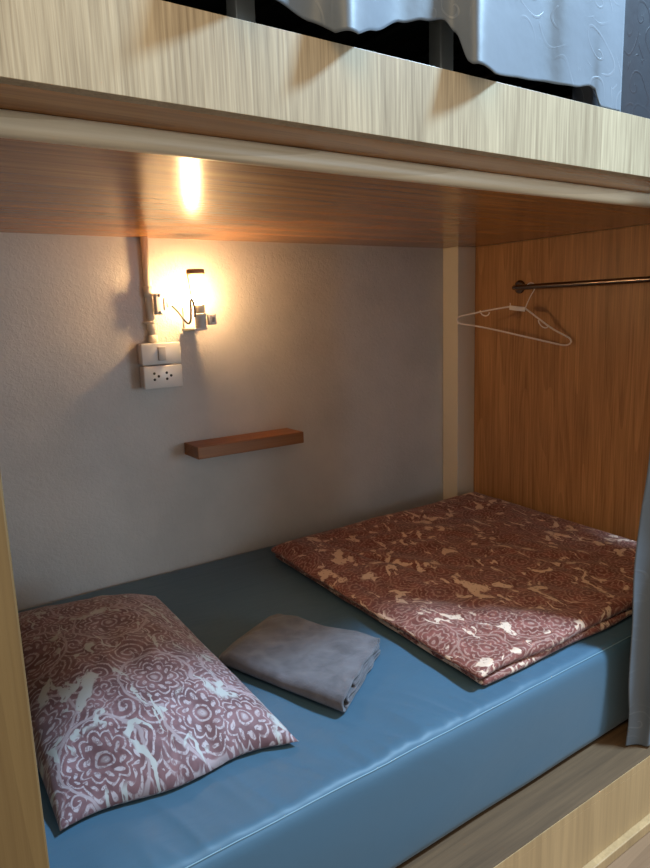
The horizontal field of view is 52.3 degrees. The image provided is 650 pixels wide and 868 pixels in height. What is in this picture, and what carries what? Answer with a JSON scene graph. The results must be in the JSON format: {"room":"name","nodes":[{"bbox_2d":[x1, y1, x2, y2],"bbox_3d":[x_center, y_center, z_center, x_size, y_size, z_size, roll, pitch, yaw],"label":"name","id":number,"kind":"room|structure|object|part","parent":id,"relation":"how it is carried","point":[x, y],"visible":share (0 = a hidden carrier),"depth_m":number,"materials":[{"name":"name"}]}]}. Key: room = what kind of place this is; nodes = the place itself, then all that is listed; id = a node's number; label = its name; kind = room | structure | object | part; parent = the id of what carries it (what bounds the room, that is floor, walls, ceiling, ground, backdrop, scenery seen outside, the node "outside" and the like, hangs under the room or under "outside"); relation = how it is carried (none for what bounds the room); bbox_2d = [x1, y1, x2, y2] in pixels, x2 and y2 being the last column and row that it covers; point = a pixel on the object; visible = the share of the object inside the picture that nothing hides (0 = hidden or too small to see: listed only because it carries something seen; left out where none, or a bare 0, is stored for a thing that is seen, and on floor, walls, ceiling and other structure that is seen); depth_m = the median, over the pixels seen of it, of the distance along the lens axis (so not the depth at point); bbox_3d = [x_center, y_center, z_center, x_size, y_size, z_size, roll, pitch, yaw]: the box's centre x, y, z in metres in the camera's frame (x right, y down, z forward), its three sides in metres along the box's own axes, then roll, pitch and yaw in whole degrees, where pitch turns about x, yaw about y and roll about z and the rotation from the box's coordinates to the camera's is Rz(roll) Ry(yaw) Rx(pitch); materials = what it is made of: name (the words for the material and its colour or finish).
{"room":"dormitory","nodes":[
{"label":"dormitory","id":0,"kind":"room"},
{"bbox_2d":[0,232,442,610],"bbox_3d":[-0.265,-0.661,2.143,5.100,2.955,0.100,-9,12,-34],"label":"wall","id":1,"kind":"structure","parent":0,"point":[341,346],"depth_m":2.09,"materials":[{"name":"paint"}]},
{"bbox_2d":[140,237,157,342],"bbox_3d":[-0.513,-0.417,1.927,0.045,0.300,0.032,-9,12,-34],"label":"conduit pipe","id":2,"kind":"object","parent":1,"relation":"attached to","point":[151,323],"visible":1,"depth_m":1.92,"materials":[{"name":"beige plastic"}]},
{"bbox_2d":[153,294,165,314],"bbox_3d":[-0.481,-0.378,1.927,0.031,0.060,0.026,-9,12,-34],"label":"adapter","id":3,"kind":"object","parent":2,"relation":"attached to","point":[159,302],"visible":1,"depth_m":1.92,"materials":[{"name":"white plastic"}]},
{"bbox_2d":[137,342,180,365],"bbox_3d":[-0.491,-0.238,1.956,0.120,0.063,0.057,-9,12,-34],"label":"wall switch","id":4,"kind":"object","parent":1,"relation":"attached to","point":[166,352],"visible":1,"depth_m":1.93,"materials":[{"name":"white plastic"}]},
{"bbox_2d":[139,364,182,389],"bbox_3d":[-0.489,-0.172,1.970,0.118,0.067,0.052,-9,12,-34],"label":"power socket","id":5,"kind":"object","parent":1,"relation":"attached to","point":[166,375],"visible":1,"depth_m":1.95,"materials":[{"name":"white plastic"}]},
{"bbox_2d":[166,269,216,330],"bbox_3d":[-0.405,-0.394,1.952,0.126,0.175,0.119,-9,12,-34],"label":"wall lamp","id":6,"kind":"object","parent":1,"relation":"attached to","point":[194,318],"visible":1,"depth_m":1.93,"materials":[{"name":"white plastic"}]},
{"bbox_3d":[-0.419,-0.354,1.918,0.085,0.074,0.037,3,12,25],"label":"cord","id":7,"kind":"part","parent":6,"relation":"part of","materials":[{"name":"black plastic"}]},
{"bbox_3d":[-0.409,-0.353,2.022,0.050,0.068,0.012,-9,12,-34],"label":"wall plate","id":8,"kind":"part","parent":6,"relation":"part of","materials":[{"name":"white plastic"}]},
{"bbox_3d":[-0.371,-0.403,1.935,0.032,0.046,0.032,-9,12,-34],"label":"bulb","id":9,"kind":"part","parent":6,"relation":"part of","materials":[{"name":"beige glass"}]},
{"bbox_2d":[184,428,303,459],"bbox_3d":[-0.255,0.028,2.132,0.377,0.038,0.107,-9,12,-34],"label":"wall shelf","id":10,"kind":"object","parent":1,"relation":"attached to","point":[222,446],"visible":1,"depth_m":2.09,"materials":[{"name":"brown wood"}]},
{"bbox_2d":[443,246,474,499],"bbox_3d":[0.541,-0.108,2.680,0.096,1.251,0.081,-9,12,-34],"label":"corner post","id":11,"kind":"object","parent":1,"relation":"attached to","point":[458,262],"depth_m":2.62,"materials":[{"name":"beige paint"}]},
{"bbox_2d":[480,224,647,246],"bbox_3d":[0.928,-0.710,2.196,0.100,2.955,1.150,-9,12,-34],"label":"wall","id":12,"kind":"structure","parent":0,"point":[646,224],"depth_m":2.25,"materials":[{"name":"beige paint"}]},
{"bbox_2d":[606,831,649,867],"bbox_3d":[0.953,1.085,0.732,5.100,0.050,4.230,-9,12,-34],"label":"floor","id":13,"kind":"structure","parent":0,"point":[637,855],"depth_m":1.46,"materials":[{"name":"laminate"}]},
{"bbox_2d":[0,0,649,867],"bbox_3d":[0.070,-0.568,1.574,3.200,2.954,1.230,-9,12,-34],"label":"bunk bed","id":14,"kind":"object","parent":13,"relation":"on","point":[119,118],"visible":0.62,"depth_m":1.21,"materials":[{"name":"brown wood"}]},
{"bbox_3d":[-0.681,0.297,1.208,0.055,1.434,1.200,-9,12,-34],"label":"panel","id":15,"kind":"part","parent":14,"relation":"part of","materials":[{"name":"brown wood"}]},
{"bbox_2d":[18,544,631,867],"bbox_3d":[0.075,0.578,1.823,1.793,0.243,1.123,-9,12,-34],"label":"mattress","id":16,"kind":"object","parent":14,"relation":"on","point":[422,748],"visible":0.4,"depth_m":1.28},
{"bbox_2d":[18,594,297,830],"bbox_3d":[-0.446,0.478,1.390,0.442,0.146,0.757,-9,12,-34],"label":"pillow","id":17,"kind":"object","parent":16,"relation":"on","point":[127,703],"visible":0.9,"depth_m":1.21,"materials":[{"name":"fabric"}]},
{"bbox_2d":[219,614,379,711],"bbox_3d":[-0.052,0.499,1.493,0.360,0.044,0.259,4,12,31],"label":"folded towel","id":18,"kind":"object","parent":16,"relation":"on","point":[325,665],"visible":1,"depth_m":1.46,"materials":[{"name":"grey fabric"}]},
{"bbox_2d":[271,492,636,684],"bbox_3d":[0.463,0.372,2.027,1.008,0.070,1.028,-9,12,-34],"label":"duvet","id":19,"kind":"object","parent":16,"relation":"on","point":[489,587],"visible":0.96,"depth_m":1.84,"materials":[{"name":"fabric"}]},
{"bbox_3d":[0.375,-0.457,1.222,1.891,0.028,0.029,-9,12,-34],"label":"rail","id":20,"kind":"part","parent":14,"relation":"part of","materials":[{"name":"brown wood"}]},
{"bbox_2d":[162,0,571,98],"bbox_3d":[0.056,-0.743,1.572,1.820,0.228,1.066,-9,12,-34],"label":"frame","id":21,"kind":"object","parent":14,"relation":"on","point":[443,49],"visible":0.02,"depth_m":1.26,"materials":[{"name":"black"}]},
{"bbox_3d":[-0.110,-0.584,0.845,0.028,0.188,0.028,-9,12,-34],"label":"leg","id":22,"kind":"part","parent":21,"relation":"part of","materials":[{"name":"metal"}]},
{"bbox_2d":[171,0,571,99],"bbox_3d":[0.041,-0.957,1.545,1.800,0.199,1.082,-9,12,-34],"label":"mattress","id":23,"kind":"object","parent":21,"relation":"on","point":[279,16],"visible":0.02,"depth_m":1.37,"materials":[{"name":"black"}]},
{"bbox_3d":[0.182,-0.630,1.041,0.028,0.188,0.028,-9,12,-34],"label":"leg","id":24,"kind":"part","parent":21,"relation":"part of","materials":[{"name":"metal"}]},
{"bbox_2d":[276,0,625,111],"bbox_3d":[-0.199,-0.960,0.601,1.821,1.016,0.084,-9,12,-34],"label":"curtain","id":25,"kind":"object","parent":14,"relation":"hanging from","point":[575,43],"visible":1,"depth_m":1.04,"materials":[{"name":"fabric"}]},
{"bbox_3d":[0.907,0.047,2.284,0.030,1.434,1.180,-9,12,-34],"label":"panel","id":26,"kind":"part","parent":14,"relation":"part of","materials":[{"name":"brown wood"}]},
{"bbox_2d":[512,276,649,293],"bbox_3d":[0.881,-0.484,2.095,0.086,0.048,0.772,-9,12,-34],"label":"clothes rod","id":27,"kind":"object","parent":14,"relation":"attached to","point":[520,286],"visible":1,"depth_m":2.12,"materials":[{"name":"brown metal"}]},
{"bbox_2d":[456,282,571,345],"bbox_3d":[0.659,-0.419,2.329,0.403,0.219,0.009,4,12,27],"label":"hanger","id":28,"kind":"object","parent":27,"relation":"hanging from","point":[516,308],"visible":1,"depth_m":2.31,"materials":[{"name":"plastic"}]},
{"bbox_3d":[0.661,-0.381,2.336,0.403,0.142,0.006,4,12,27],"label":"frame","id":29,"kind":"part","parent":28,"relation":"part of","materials":[{"name":"plastic"}]},
{"bbox_3d":[0.673,-0.444,2.317,0.053,0.032,0.009,4,12,27],"label":"neck plate","id":30,"kind":"part","parent":28,"relation":"part of","materials":[{"name":"plastic"}]},
{"bbox_2d":[572,0,649,118],"bbox_3d":[0.966,-1.156,1.459,1.300,1.016,0.020,-9,12,-34],"label":"curtain","id":31,"kind":"object","parent":14,"relation":"hanging from","point":[635,93],"visible":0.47,"depth_m":1.27,"materials":[{"name":"fabric"}]},
{"bbox_2d":[625,453,649,745],"bbox_3d":[0.928,0.092,1.594,0.595,1.221,0.068,-9,13,-36],"label":"curtain","id":32,"kind":"object","parent":14,"relation":"hanging from","point":[638,732],"visible":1,"depth_m":1.50,"materials":[{"name":"fabric"}]}
]}

